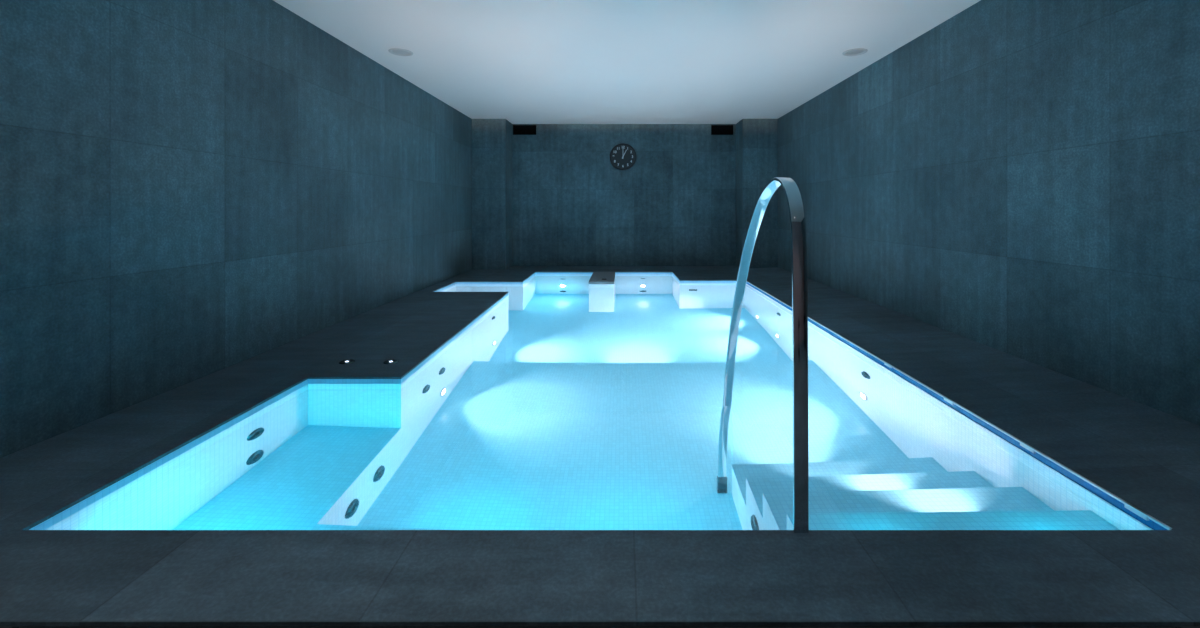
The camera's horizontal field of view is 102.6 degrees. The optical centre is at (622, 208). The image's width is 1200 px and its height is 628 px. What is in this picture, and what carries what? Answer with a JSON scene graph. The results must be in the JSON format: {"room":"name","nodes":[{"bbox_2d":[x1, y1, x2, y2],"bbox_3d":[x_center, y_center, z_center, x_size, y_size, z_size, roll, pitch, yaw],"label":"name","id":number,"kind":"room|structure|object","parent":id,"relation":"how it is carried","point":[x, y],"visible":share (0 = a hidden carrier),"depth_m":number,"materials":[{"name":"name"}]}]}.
{"room":"spa","nodes":[
{"label":"spa","id":0,"kind":"room"},
{"bbox_2d":[0,0,471,457],"bbox_3d":[-2.575,-0.085,3.182,0.150,2.810,10.764,0,0,0],"label":"wall","id":1,"kind":"structure","parent":0,"point":[191,190],"depth_m":2.77,"materials":[{"name":"stone"}]},
{"bbox_2d":[45,274,535,529],"bbox_3d":[-1.817,1.895,4.577,0.993,1.710,6.165,0,0,0],"label":"wall","id":2,"kind":"structure","parent":0,"point":[535,274],"depth_m":2.10,"materials":[{"name":"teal tile"}]},
{"bbox_2d":[29,272,735,529],"bbox_3d":[-1.366,1.026,5.137,3.261,0.028,6.592,0,0,34],"label":"trim","id":3,"kind":"structure","parent":2,"relation":"attached to","point":[66,513],"depth_m":2.52,"materials":[{"name":"blue tile"}]},
{"bbox_2d":[472,119,511,269],"bbox_3d":[-2.220,-0.245,8.172,0.560,2.490,0.484,0,0,0],"label":"wall","id":4,"kind":"structure","parent":0,"point":[491,138],"depth_m":7.93,"materials":[{"name":"stone"}]},
{"bbox_2d":[0,265,1199,626],"bbox_3d":[0.028,0.986,4.788,5.055,0.052,7.251,0,0,0],"label":"floor","id":5,"kind":"structure","parent":0,"point":[1147,457],"depth_m":1.40,"materials":[{"name":"tile"}]},
{"bbox_2d":[339,359,354,363],"bbox_3d":[-1.804,0.997,3.137,0.092,0.006,0.092,0,0,0],"label":"button","id":6,"kind":"object","parent":5,"relation":"on","point":[348,361],"visible":1,"depth_m":3.13,"materials":[{"name":"metal"}]},
{"bbox_2d":[383,359,398,363],"bbox_3d":[-1.516,0.997,3.137,0.092,0.006,0.092,0,0,0],"label":"button","id":7,"kind":"object","parent":5,"relation":"on","point":[392,361],"visible":1,"depth_m":3.13,"materials":[{"name":"metal"}]},
{"bbox_2d":[746,281,1171,529],"bbox_3d":[1.716,1.021,4.128,0.006,0.030,5.265,0,0,0],"label":"trim","id":8,"kind":"structure","parent":5,"relation":"attached to","point":[1153,525],"depth_m":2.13,"materials":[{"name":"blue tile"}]},
{"bbox_2d":[512,124,735,265],"bbox_3d":[0.028,-0.085,8.489,5.055,2.810,0.150,0,0,0],"label":"wall","id":9,"kind":"structure","parent":0,"point":[676,205],"depth_m":8.41,"materials":[{"name":"stone"}]},
{"bbox_2d":[513,125,535,134],"bbox_3d":[-1.722,-1.385,8.408,0.405,0.170,0.012,0,0,0],"label":"air vent","id":10,"kind":"object","parent":9,"relation":"in","point":[517,129],"visible":1,"depth_m":8.40,"materials":[{"name":"black metal"}]},
{"bbox_2d":[610,143,635,169],"bbox_3d":[0.000,-0.913,8.393,0.470,0.470,0.042,0,0,0],"label":"wall clock","id":11,"kind":"object","parent":9,"relation":"attached to","point":[622,156],"visible":1,"depth_m":8.39,"materials":[{"name":"paint"}]},
{"bbox_2d":[711,125,732,134],"bbox_3d":[1.738,-1.385,8.408,0.385,0.170,0.012,0,0,0],"label":"air vent","id":12,"kind":"object","parent":9,"relation":"in","point":[715,129],"visible":1,"depth_m":8.40,"materials":[{"name":"black metal"}]},
{"bbox_2d":[273,0,980,123],"bbox_3d":[0.028,-1.550,3.107,5.355,0.120,10.914,0,0,0],"label":"ceiling","id":13,"kind":"structure","parent":0,"point":[515,61],"depth_m":4.46,"materials":[{"name":"white paint"}]},
{"bbox_2d":[388,48,412,55],"bbox_3d":[-2.107,-1.486,4.555,0.216,0.007,0.216,0,0,0],"label":"recessed light","id":14,"kind":"object","parent":13,"relation":"in","point":[396,51],"visible":1,"depth_m":4.55,"materials":[{"name":"white ceramic"}]},
{"bbox_2d":[842,48,867,55],"bbox_3d":[2.200,-1.486,4.555,0.216,0.007,0.216,0,0,0],"label":"recessed light","id":15,"kind":"object","parent":13,"relation":"in","point":[858,51],"visible":1,"depth_m":4.55,"materials":[{"name":"white ceramic"}]},
{"bbox_2d":[736,119,777,267],"bbox_3d":[2.267,-0.245,8.172,0.577,2.490,0.484,0,0,0],"label":"wall","id":16,"kind":"structure","parent":0,"point":[756,139],"depth_m":7.93,"materials":[{"name":"stone"}]},
{"bbox_2d":[747,284,1152,529],"bbox_3d":[1.714,1.893,4.127,0.001,1.714,5.265,0,0,0],"label":"wall","id":17,"kind":"structure","parent":0,"point":[747,284],"depth_m":2.12,"materials":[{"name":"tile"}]},
{"bbox_2d":[778,0,1199,425],"bbox_3d":[2.630,-0.085,3.182,0.150,2.810,10.764,0,0,0],"label":"wall","id":18,"kind":"structure","parent":0,"point":[1018,178],"depth_m":3.01,"materials":[{"name":"stone"}]},
{"bbox_3d":[0.127,2.485,2.923,3.174,0.730,2.855,0,0,0],"label":"floor","id":19,"kind":"structure","parent":0,"visible":0},
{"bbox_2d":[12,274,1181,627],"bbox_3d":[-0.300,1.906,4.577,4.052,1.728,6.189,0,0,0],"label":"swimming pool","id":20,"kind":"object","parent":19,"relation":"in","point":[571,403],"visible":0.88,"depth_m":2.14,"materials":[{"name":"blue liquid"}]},
{"bbox_2d":[723,177,808,532],"bbox_3d":[0.551,1.004,2.083,0.054,2.229,1.204,0,0,0],"label":"handrail","id":21,"kind":"object","parent":19,"relation":"on","point":[794,199],"visible":0.77,"depth_m":1.49,"materials":[{"name":"silver metal"}]},
{"bbox_3d":[0.127,2.753,6.005,3.174,0.195,3.310,0,0,0],"label":"floor","id":22,"kind":"structure","parent":0,"visible":0},
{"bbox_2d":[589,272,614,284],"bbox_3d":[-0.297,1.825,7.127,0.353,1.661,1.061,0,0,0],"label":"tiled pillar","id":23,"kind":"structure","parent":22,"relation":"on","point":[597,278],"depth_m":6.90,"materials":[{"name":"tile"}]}
]}

